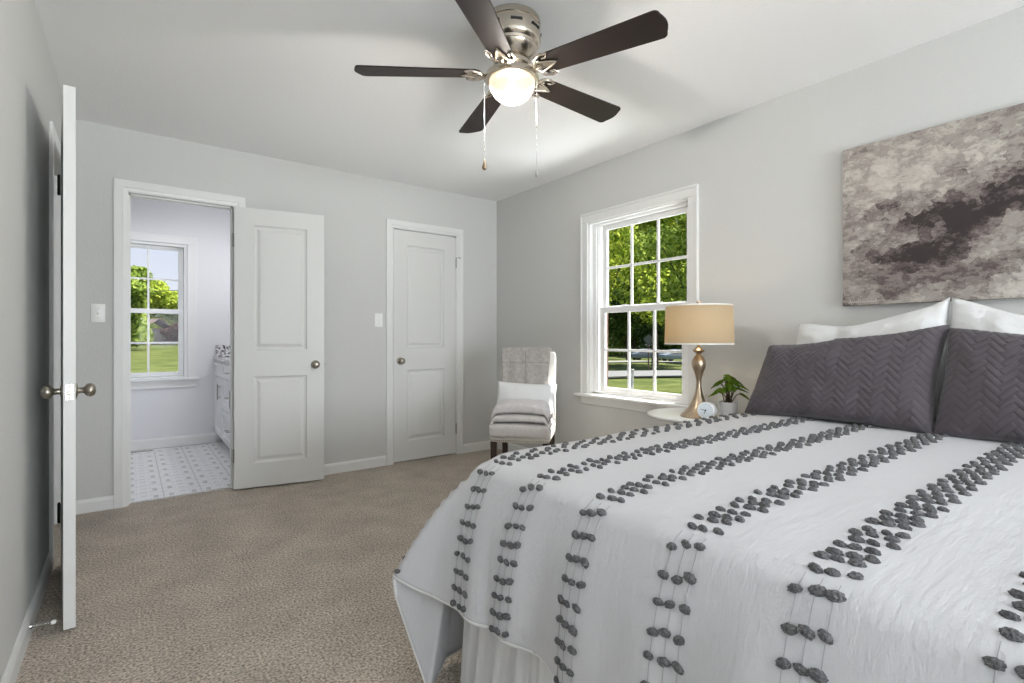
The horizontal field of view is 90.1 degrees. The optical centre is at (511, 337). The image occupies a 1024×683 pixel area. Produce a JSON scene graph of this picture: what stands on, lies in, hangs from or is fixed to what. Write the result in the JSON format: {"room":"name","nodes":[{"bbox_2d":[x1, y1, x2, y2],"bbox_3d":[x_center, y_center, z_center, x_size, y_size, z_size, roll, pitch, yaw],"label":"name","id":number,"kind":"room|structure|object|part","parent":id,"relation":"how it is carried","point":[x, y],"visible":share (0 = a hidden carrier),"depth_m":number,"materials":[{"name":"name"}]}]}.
{"room":"bedroom","nodes":[
{"label":"bedroom","id":0,"kind":"room"},
{"bbox_2d":[0,0,62,681],"bbox_3d":[-0.577,-0.131,0.170,0.115,2.453,7.363,0,0,-37],"label":"wall","id":1,"kind":"structure","parent":0,"point":[30,93],"depth_m":1.84,"materials":[{"name":"grey paint"}]},
{"bbox_2d":[0,552,52,682],"bbox_3d":[-0.245,1.053,-0.165,0.013,0.085,6.430,0,0,-37],"label":"baseboard","id":2,"kind":"structure","parent":1,"relation":"attached to","point":[10,675],"depth_m":1.83,"materials":[{"name":"white paint"}]},
{"bbox_2d":[30,619,55,628],"bbox_3d":[-1.729,1.055,1.885,0.072,0.022,0.020,0,0,-37],"label":"door stop","id":3,"kind":"object","parent":1,"relation":"attached to","point":[54,620],"visible":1,"depth_m":1.88,"materials":[{"name":"silver metal"}]},
{"bbox_2d":[49,121,60,566],"bbox_3d":[-2.481,0.036,2.721,0.128,2.120,0.866,0,0,-37],"label":"door frame","id":4,"kind":"structure","parent":1,"relation":"attached to","point":[54,198],"depth_m":2.44,"materials":[{"name":"white paint"}]},
{"bbox_2d":[41,84,95,629],"bbox_3d":[-1.902,0.073,2.184,0.159,2.022,0.778,0,0,-42],"label":"door","id":5,"kind":"structure","parent":1,"relation":"in","point":[69,390],"depth_m":1.91,"materials":[{"name":"white paint"}]},
{"bbox_3d":[-1.728,0.203,1.914,0.056,0.053,0.053,0,0,-42],"label":"knob","id":6,"kind":"part","parent":5,"relation":"part of","materials":[{"name":"grey metal"}]},
{"bbox_3d":[-1.648,0.203,1.902,0.025,0.058,0.002,0,0,-42],"label":"latch plate","id":7,"kind":"part","parent":5,"relation":"part of","materials":[{"name":"silver metal"}]},
{"bbox_3d":[-1.652,0.203,1.983,0.056,0.053,0.053,0,0,-42],"label":"knob","id":8,"kind":"part","parent":5,"relation":"part of","materials":[{"name":"grey metal"}]},
{"bbox_2d":[131,198,229,441],"bbox_3d":[-3.553,-0.131,5.148,2.390,2.453,0.170,0,0,-37],"label":"wall","id":9,"kind":"structure","parent":0,"point":[163,412],"depth_m":5.27,"materials":[{"name":"white paint"}]},
{"bbox_2d":[131,231,198,389],"bbox_3d":[-3.597,-0.262,5.055,0.844,1.531,0.165,0,0,-37],"label":"window","id":10,"kind":"structure","parent":9,"relation":"in","point":[186,311],"depth_m":5.21,"materials":[{"name":"white paint"}]},
{"bbox_3d":[-3.631,-0.585,5.098,0.586,0.672,0.026,0,0,-37],"label":"sash","id":11,"kind":"part","parent":10,"relation":"part of","materials":[{"name":"white plastic"}]},
{"bbox_3d":[-3.613,0.048,5.074,0.586,0.675,0.026,0,0,-37],"label":"sash","id":12,"kind":"part","parent":10,"relation":"part of","materials":[{"name":"white plastic"}]},
{"bbox_3d":[-3.572,0.455,5.021,0.844,0.098,0.080,0,0,-37],"label":"sill","id":13,"kind":"part","parent":10,"relation":"part of","materials":[{"name":"white paint"}]},
{"bbox_2d":[131,433,217,450],"bbox_3d":[-3.736,1.046,4.896,1.595,0.100,0.013,0,0,-37],"label":"baseboard","id":14,"kind":"structure","parent":9,"relation":"attached to","point":[136,445],"depth_m":5.14,"materials":[{"name":"white paint"}]},
{"bbox_2d":[16,441,502,682],"bbox_3d":[-0.074,1.156,1.766,3.900,0.120,9.515,0,0,-37],"label":"floor","id":15,"kind":"structure","parent":0,"point":[289,582],"depth_m":2.32,"materials":[{"name":"beige carpet"}]},
{"bbox_2d":[131,449,154,453],"bbox_3d":[-3.612,1.096,4.885,0.320,0.007,0.090,0,0,-37],"label":"floor vent","id":16,"kind":"object","parent":15,"relation":"in","point":[151,450],"visible":0.48,"depth_m":4.92,"materials":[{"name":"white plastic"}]},
{"bbox_2d":[131,487,230,503],"bbox_3d":[-2.290,1.096,3.554,0.604,0.008,0.015,0,0,-37],"label":"threshold","id":17,"kind":"object","parent":15,"relation":"on","point":[228,487],"visible":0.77,"depth_m":3.54,"materials":[{"name":"silver metal"}]},
{"bbox_2d":[214,345,229,448],"bbox_3d":[-2.400,0.586,4.882,0.656,1.020,1.631,0,0,-37],"label":"vanity cabinet","id":18,"kind":"object","parent":15,"relation":"on","point":[222,364],"visible":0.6,"depth_m":4.93,"materials":[{"name":"white wood"}]},
{"bbox_3d":[-2.946,0.316,5.134,0.019,0.130,0.510,0,0,-37],"label":"drawer","id":19,"kind":"part","parent":18,"relation":"part of","materials":[{"name":"white wood"}]},
{"bbox_3d":[-2.946,0.686,5.134,0.019,0.580,0.510,0,0,-37],"label":"door","id":20,"kind":"part","parent":18,"relation":"part of","materials":[{"name":"white wood"}]},
{"bbox_2d":[214,357,229,363],"bbox_3d":[-2.388,0.217,4.891,0.626,0.033,1.631,0,0,-37],"label":"countertop","id":21,"kind":"structure","parent":18,"relation":"on","point":[222,359],"depth_m":4.96,"materials":[{"name":"stone"}]},
{"bbox_3d":[-2.595,0.833,4.666,0.019,0.285,0.620,0,0,-37],"label":"drawer","id":22,"kind":"part","parent":18,"relation":"part of","materials":[{"name":"white wood"}]},
{"bbox_3d":[-2.595,0.536,4.666,0.019,0.280,0.620,0,0,-37],"label":"drawer","id":23,"kind":"part","parent":18,"relation":"part of","materials":[{"name":"white wood"}]},
{"bbox_3d":[-2.595,0.316,4.666,0.019,0.130,0.620,0,0,-37],"label":"drawer","id":24,"kind":"part","parent":18,"relation":"part of","materials":[{"name":"white wood"}]},
{"bbox_2d":[460,620,553,682],"bbox_3d":[1.114,0.760,1.595,2.095,0.672,1.662,0,0,-37],"label":"bed","id":25,"kind":"object","parent":15,"relation":"on","point":[485,659],"visible":0.1,"depth_m":1.44,"materials":[{"name":"white fabric"}]},
{"bbox_2d":[392,413,1023,682],"bbox_3d":[0.907,0.726,1.509,1.938,0.724,1.729,0,0,-37],"label":"comforter","id":26,"kind":"object","parent":25,"relation":"on","point":[743,547],"visible":1,"depth_m":1.11,"materials":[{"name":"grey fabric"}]},
{"bbox_2d":[744,324,949,434],"bbox_3d":[1.474,0.165,2.330,0.253,0.440,0.780,0,0,-39],"label":"pillow","id":27,"kind":"object","parent":26,"relation":"on","point":[887,380],"visible":1,"depth_m":2.19,"materials":[{"name":"grey fabric"}]},
{"bbox_2d":[933,328,1023,443],"bbox_3d":[1.926,0.172,1.729,0.253,0.424,0.765,0,0,-37],"label":"pillow","id":28,"kind":"object","parent":26,"relation":"on","point":[982,396],"visible":0.99,"depth_m":1.88,"materials":[{"name":"grey fabric"}]},
{"bbox_2d":[797,297,949,425],"bbox_3d":[1.653,0.107,2.416,0.216,0.566,0.635,0,0,-41],"label":"pillow","id":29,"kind":"object","parent":25,"relation":"on","point":[937,314],"visible":0.16,"depth_m":2.28,"materials":[{"name":"white fabric"}]},
{"bbox_2d":[951,297,1023,334],"bbox_3d":[2.055,0.108,1.881,0.224,0.565,0.705,0,0,-33],"label":"pillow","id":30,"kind":"object","parent":25,"relation":"on","point":[965,314],"visible":0.16,"depth_m":2.07,"materials":[{"name":"white fabric"}]},
{"bbox_2d":[489,352,555,458],"bbox_3d":[0.093,0.591,3.715,0.420,1.009,0.524,0,0,10],"label":"chair","id":31,"kind":"object","parent":15,"relation":"on","point":[552,365],"visible":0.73,"depth_m":3.55,"materials":[{"name":"white fabric"}]},
{"bbox_3d":[-0.124,0.903,3.521,0.042,0.385,0.042,0,0,10],"label":"leg","id":32,"kind":"part","parent":31,"relation":"part of","materials":[{"name":"brown wood"}]},
{"bbox_3d":[-0.051,0.903,3.932,0.042,0.385,0.086,0,0,10],"label":"leg","id":33,"kind":"part","parent":31,"relation":"part of","materials":[{"name":"brown wood"}]},
{"bbox_2d":[489,399,553,439],"bbox_3d":[0.076,0.559,3.611,0.417,0.244,0.348,0,0,10],"label":"folded blanket","id":34,"kind":"object","parent":31,"relation":"on","point":[510,418],"visible":1,"depth_m":3.46,"materials":[{"name":"white fabric"}]},
{"bbox_3d":[0.087,0.700,3.679,0.420,0.010,0.450,0,0,10],"label":"nailhead trim","id":35,"kind":"part","parent":31,"relation":"part of","materials":[{"name":"grey metal"}]},
{"bbox_3d":[0.088,0.671,3.686,0.416,0.090,0.460,0,0,10],"label":"seat","id":36,"kind":"part","parent":31,"relation":"part of","materials":[{"name":"white fabric"}]},
{"bbox_2d":[501,346,551,383],"bbox_3d":[0.106,0.345,3.900,0.376,0.561,0.186,0,0,10],"label":"chair back","id":37,"kind":"object","parent":31,"relation":"on","point":[520,364],"visible":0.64,"depth_m":3.87,"materials":[{"name":"grey fabric"}]},
{"bbox_2d":[497,381,556,419],"bbox_3d":[0.103,0.464,3.789,0.462,0.272,0.154,0,0,7],"label":"cushion","id":38,"kind":"object","parent":31,"relation":"on","point":[506,390],"visible":0.48,"depth_m":3.75,"materials":[{"name":"white fabric"}]},
{"bbox_3d":[0.125,0.401,3.892,0.412,0.629,0.166,0,0,10],"label":"backrest","id":39,"kind":"part","parent":31,"relation":"part of","materials":[{"name":"white fabric"}]},
{"bbox_3d":[0.303,0.903,3.869,0.042,0.385,0.086,0,0,10],"label":"leg","id":40,"kind":"part","parent":31,"relation":"part of","materials":[{"name":"brown wood"}]},
{"bbox_2d":[647,408,718,422],"bbox_3d":[1.049,0.768,2.969,0.510,0.655,0.510,0,0,-37],"label":"nightstand","id":41,"kind":"object","parent":15,"relation":"on","point":[663,414],"visible":0.23,"depth_m":2.94,"materials":[{"name":"white paint"}]},
{"bbox_2d":[664,300,734,418],"bbox_3d":[1.046,0.115,2.861,0.370,0.651,0.370,0,0,-37],"label":"table lamp","id":42,"kind":"object","parent":41,"relation":"on","point":[698,323],"visible":0.94,"depth_m":2.72,"materials":[{"name":"beige fabric"}]},
{"bbox_3d":[1.046,-0.073,2.861,0.368,0.217,0.368,0,0,-37],"label":"lamp shade","id":43,"kind":"part","parent":42,"relation":"part of","materials":[{"name":"fabric"}]},
{"bbox_3d":[1.046,-0.073,2.861,0.370,0.219,0.370,0,0,-37],"label":"shade trim","id":44,"kind":"part","parent":42,"relation":"part of","materials":[{"name":"white fabric"}]},
{"bbox_2d":[697,395,716,417],"bbox_3d":[1.061,0.373,2.763,0.091,0.134,0.091,0,0,41],"label":"alarm clock","id":45,"kind":"object","parent":41,"relation":"on","point":[705,409],"visible":0.93,"depth_m":2.73,"materials":[{"name":"white plastic"}]},
{"bbox_2d":[708,374,749,414],"bbox_3d":[1.199,0.322,2.828,0.200,0.238,0.204,0,0,-37],"label":"potted plant","id":46,"kind":"object","parent":41,"relation":"on","point":[728,406],"visible":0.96,"depth_m":2.80,"materials":[{"name":"green plant"}]},
{"bbox_3d":[1.200,0.398,2.834,0.100,0.086,0.100,0,0,-37],"label":"pot","id":47,"kind":"part","parent":46,"relation":"part of","materials":[{"name":"white ceramic"}]},
{"bbox_2d":[76,119,496,499],"bbox_3d":[-1.518,-0.131,4.137,3.367,2.453,0.115,0,0,-37],"label":"wall","id":48,"kind":"structure","parent":0,"point":[355,208],"depth_m":4.12,"materials":[{"name":"grey paint"}]},
{"bbox_2d":[91,304,104,321],"bbox_3d":[-2.620,-0.156,3.231,0.072,0.116,0.012,0,0,-37],"label":"light switch","id":49,"kind":"object","parent":48,"relation":"attached to","point":[97,310],"visible":1,"depth_m":3.23,"materials":[{"name":"white plastic"}]},
{"bbox_2d":[113,178,245,508],"bbox_3d":[-2.290,0.036,3.554,0.762,2.120,0.141,0,0,-37],"label":"door frame","id":50,"kind":"structure","parent":48,"relation":"attached to","point":[123,190],"depth_m":3.31,"materials":[{"name":"white paint"}]},
{"bbox_2d":[233,206,324,489],"bbox_3d":[-1.720,0.073,3.796,0.627,2.022,0.159,0,0,-26],"label":"door","id":51,"kind":"structure","parent":48,"relation":"in","point":[279,363],"depth_m":3.78,"materials":[{"name":"white paint"}]},
{"bbox_3d":[-1.480,0.203,3.857,0.053,0.053,0.056,0,0,-26],"label":"knob","id":52,"kind":"part","parent":51,"relation":"part of","materials":[{"name":"grey metal"}]},
{"bbox_2d":[76,440,490,514],"bbox_3d":[-1.442,1.053,4.114,3.232,0.085,0.013,0,0,-37],"label":"baseboard","id":53,"kind":"structure","parent":48,"relation":"attached to","point":[83,506],"depth_m":4.15,"materials":[{"name":"white paint"}]},
{"bbox_2d":[375,313,382,326],"bbox_3d":[-1.133,-0.151,4.346,0.072,0.116,0.012,0,0,-37],"label":"light switch","id":54,"kind":"object","parent":48,"relation":"attached to","point":[378,316],"visible":1,"depth_m":4.34,"materials":[{"name":"white plastic"}]},
{"bbox_2d":[386,218,462,465],"bbox_3d":[-0.806,0.036,4.660,0.768,2.120,0.131,0,0,-37],"label":"door frame","id":55,"kind":"structure","parent":48,"relation":"attached to","point":[391,224],"depth_m":4.54,"materials":[{"name":"white paint"}]},
{"bbox_2d":[394,230,460,461],"bbox_3d":[-0.755,0.073,4.622,0.659,2.022,0.097,0,0,-37],"label":"door","id":56,"kind":"structure","parent":48,"relation":"in","point":[425,265],"depth_m":4.61,"materials":[{"name":"white paint"}]},
{"bbox_2d":[35,0,1023,210],"bbox_3d":[-0.038,-1.418,1.868,4.080,0.120,9.635,0,0,-37],"label":"ceiling","id":57,"kind":"structure","parent":0,"point":[278,79],"depth_m":2.60,"materials":[{"name":"white paint"}]},
{"bbox_2d":[354,0,667,176],"bbox_3d":[0.035,-1.025,2.223,1.233,0.665,1.271,0,0,-37],"label":"ceiling fan","id":58,"kind":"object","parent":57,"relation":"hanging from","point":[510,35],"visible":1,"depth_m":2.10,"materials":[{"name":"brown wood"}]},
{"bbox_3d":[-0.397,-1.129,2.163,0.535,0.034,0.134,0,0,-1],"label":"blade","id":59,"kind":"part","parent":58,"relation":"part of","materials":[{"name":"black wood"}]},
{"bbox_3d":[-0.134,-1.129,2.564,0.134,0.034,0.535,0,0,-23],"label":"blade","id":60,"kind":"part","parent":58,"relation":"part of","materials":[{"name":"black wood"}]},
{"bbox_3d":[-0.098,-1.129,1.804,0.134,0.034,0.535,0,0,17],"label":"blade","id":61,"kind":"part","parent":58,"relation":"part of","materials":[{"name":"black wood"}]},
{"bbox_3d":[-0.118,-0.944,2.189,0.004,0.362,0.004,0,0,-37],"label":"pull chain","id":62,"kind":"part","parent":58,"relation":"part of","materials":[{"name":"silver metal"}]},
{"bbox_3d":[0.000,-1.052,2.189,0.197,0.096,0.197,0,0,-37],"label":"globe","id":63,"kind":"part","parent":58,"relation":"part of","materials":[{"name":"white glass"}]},
{"bbox_3d":[0.106,-0.921,2.189,0.004,0.408,0.004,0,0,-37],"label":"pull chain","id":64,"kind":"part","parent":58,"relation":"part of","materials":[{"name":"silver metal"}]},
{"bbox_3d":[0.305,-1.129,2.444,0.535,0.034,0.134,0,0,-37],"label":"blade","id":65,"kind":"part","parent":58,"relation":"part of","materials":[{"name":"black wood"}]},
{"bbox_3d":[0.328,-1.129,1.965,0.535,0.034,0.134,0,0,31],"label":"blade","id":66,"kind":"part","parent":58,"relation":"part of","materials":[{"name":"black wood"}]},
{"bbox_2d":[607,313,607,386],"bbox_3d":[1.009,-0.082,3.830,0.060,2.245,1.668,0,0,-37],"label":"wall","id":67,"kind":"structure","parent":0,"point":[607,313],"depth_m":4.17,"materials":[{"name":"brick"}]},
{"bbox_2d":[497,6,1023,447],"bbox_3d":[2.079,-0.131,2.232,0.145,2.453,7.478,0,0,-37],"label":"wall","id":68,"kind":"structure","parent":0,"point":[769,174],"depth_m":2.98,"materials":[{"name":"grey paint"}]},
{"bbox_2d":[497,442,526,451],"bbox_3d":[2.054,1.053,2.134,0.013,0.085,7.350,0,0,-37],"label":"baseboard","id":69,"kind":"structure","parent":68,"relation":"attached to","point":[511,447],"depth_m":4.87,"materials":[{"name":"white paint"}]},
{"bbox_2d":[574,184,698,411],"bbox_3d":[0.912,-0.231,3.725,0.192,1.514,1.132,0,0,-37],"label":"window","id":70,"kind":"structure","parent":68,"relation":"in","point":[595,226],"depth_m":3.84,"materials":[{"name":"white paint"}]},
{"bbox_3d":[0.874,0.484,3.697,0.098,0.084,1.132,0,0,-37],"label":"sill","id":71,"kind":"part","parent":70,"relation":"part of","materials":[{"name":"white paint"}]},
{"bbox_3d":[0.944,0.092,3.725,0.026,0.663,0.792,0,0,-37],"label":"sash","id":72,"kind":"part","parent":70,"relation":"part of","materials":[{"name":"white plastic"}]},
{"bbox_3d":[0.972,-0.547,3.741,0.026,0.679,0.800,0,0,-37],"label":"sash","id":73,"kind":"part","parent":70,"relation":"part of","materials":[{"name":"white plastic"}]},
{"bbox_2d":[843,103,1023,305],"bbox_3d":[2.074,-0.555,2.080,0.040,0.788,1.290,0,0,-37],"label":"painting","id":74,"kind":"object","parent":68,"relation":"attached to","point":[936,213],"visible":1,"depth_m":2.28,"materials":[{"name":"paint"}]},
{"label":"outside","id":75,"kind":"structure","parent":0,"visible":0},
{"bbox_2d":[131,344,681,393],"bbox_3d":[9.013,1.700,62.998,190.000,2.555,190.000,0,0,-37],"label":"lawn","id":76,"kind":"structure","parent":75,"point":[163,358],"depth_m":20.45,"materials":[{"name":"green plant"}]},
{"bbox_2d":[131,265,154,346],"bbox_3d":[-18.484,-1.649,24.162,2.672,4.647,3.022,0,0,-37],"label":"tree","id":77,"kind":"object","parent":76,"relation":"on","point":[138,286],"visible":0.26,"depth_m":24.33,"materials":[{"name":"green plant"}]},
{"bbox_2d":[136,291,176,319],"bbox_3d":[-29.743,-2.218,42.252,5.054,5.457,4.847,0,0,-37],"label":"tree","id":78,"kind":"object","parent":76,"relation":"on","point":[150,299],"visible":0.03,"depth_m":40.90,"materials":[{"name":"green plant"}]},
{"bbox_2d":[144,318,171,344],"bbox_3d":[-23.134,-0.393,33.000,1.488,1.705,1.922,0,0,33],"label":"garden shed","id":79,"kind":"object","parent":76,"relation":"on","point":[157,337],"visible":0.38,"depth_m":32.70,"materials":[{"name":"grey"}]},
{"bbox_3d":[-22.609,-0.036,32.658,0.025,0.992,0.558,0,0,33],"label":"door","id":80,"kind":"part","parent":79,"relation":"part of","materials":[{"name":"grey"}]},
{"bbox_2d":[146,280,177,327],"bbox_3d":[-23.811,-1.817,35.941,4.264,4.656,3.443,0,0,-37],"label":"tree","id":81,"kind":"object","parent":76,"relation":"on","point":[167,299],"visible":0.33,"depth_m":35.00,"materials":[{"name":"green plant"}]},
{"bbox_2d":[160,322,177,345],"bbox_3d":[-20.542,-0.233,31.004,1.343,1.459,1.294,0,0,-5],"label":"shrub","id":82,"kind":"object","parent":76,"relation":"on","point":[171,333],"visible":0.66,"depth_m":30.71,"materials":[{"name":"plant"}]},
{"bbox_2d":[609,268,623,297],"bbox_3d":[3.223,-3.686,34.394,6.483,10.869,9.144,0,0,40],"label":"tree","id":83,"kind":"object","parent":76,"relation":"on","point":[617,278],"visible":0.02,"depth_m":34.75,"materials":[{"name":"green plant"}]},
{"bbox_2d":[631,369,633,388],"bbox_3d":[3.666,1.331,15.800,0.170,0.730,0.170,0,0,-37],"label":"post","id":84,"kind":"object","parent":76,"relation":"on","point":[632,370],"visible":0.34,"depth_m":15.75,"materials":[{"name":"grey wood"}]},
{"bbox_2d":[608,253,664,359],"bbox_3d":[10.865,-3.522,45.981,7.535,11.118,8.145,0,0,-13],"label":"tree","id":85,"kind":"object","parent":76,"relation":"on","point":[620,318],"visible":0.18,"depth_m":44.43,"materials":[{"name":"green plant"}]},
{"bbox_2d":[609,225,664,305],"bbox_3d":[2.481,-2.230,16.078,4.329,7.958,5.336,0,0,-37],"label":"tree","id":86,"kind":"object","parent":76,"relation":"on","point":[616,241],"visible":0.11,"depth_m":15.57,"materials":[{"name":"green plant"}]},
{"bbox_2d":[608,241,676,354],"bbox_3d":[21.376,-6.049,85.962,19.451,23.029,16.482,0,0,7],"label":"tree","id":87,"kind":"object","parent":76,"relation":"on","point":[618,341],"visible":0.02,"depth_m":85.83,"materials":[{"name":"green plant"}]},
{"bbox_2d":[631,349,662,359],"bbox_3d":[17.434,2.140,65.999,4.461,1.479,1.724,0,0,-7],"label":"car","id":88,"kind":"object","parent":76,"relation":"on","point":[635,355],"visible":0.48,"depth_m":65.07,"materials":[{"name":"grey paint"}]},
{"bbox_2d":[611,216,686,365],"bbox_3d":[9.155,-5.055,31.303,8.408,13.607,9.252,0,0,-22],"label":"tree","id":89,"kind":"object","parent":76,"relation":"on","point":[648,278],"visible":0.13,"depth_m":28.88,"materials":[{"name":"green plant"}]},
{"bbox_2d":[625,213,686,322],"bbox_3d":[5.621,-1.912,14.301,4.418,7.322,4.900,0,0,-37],"label":"tree","id":90,"kind":"object","parent":76,"relation":"on","point":[682,249],"visible":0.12,"depth_m":14.11,"materials":[{"name":"green plant"}]},
{"bbox_2d":[632,301,681,349],"bbox_3d":[22.135,-1.158,76.555,8.240,9.842,7.307,0,0,18],"label":"tree","id":91,"kind":"object","parent":76,"relation":"on","point":[639,334],"visible":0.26,"depth_m":75.09,"materials":[{"name":"green plant"}]},
{"bbox_2d":[658,349,681,360],"bbox_3d":[20.141,2.134,61.997,4.461,1.479,1.724,0,0,-12],"label":"car","id":92,"kind":"object","parent":76,"relation":"on","point":[670,356],"visible":0.38,"depth_m":61.05,"materials":[{"name":"grey paint"}]},
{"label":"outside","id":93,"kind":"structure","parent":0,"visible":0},
{"bbox_2d":[608,370,681,377],"bbox_3d":[9.143,1.711,23.479,26.783,0.231,4.415,0,0,-13],"label":"road","id":94,"kind":"structure","parent":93,"point":[639,373],"depth_m":22.85,"materials":[{"name":"grey asphalt"}]},
{"bbox_2d":[643,334,652,370],"bbox_3d":[6.655,0.751,24.888,0.540,1.890,0.093,0,0,0],"label":"street sign","id":95,"kind":"object","parent":94,"relation":"on","point":[648,339],"visible":0.72,"depth_m":24.84,"materials":[{"name":"grey metal"}]},
{"bbox_3d":[6.655,0.076,24.850,0.540,0.540,0.016,0,0,0],"label":"sign panel","id":96,"kind":"part","parent":95,"relation":"part of","materials":[{"name":"grey metal"}]},
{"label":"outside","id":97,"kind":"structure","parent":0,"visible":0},
{"bbox_2d":[608,360,681,362],"bbox_3d":[7.498,1.848,34.810,27.208,0.505,3.239,0,0,-13],"label":"sidewalk","id":98,"kind":"structure","parent":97,"point":[632,361],"depth_m":35.22,"materials":[{"name":"grey concrete"}]}
]}

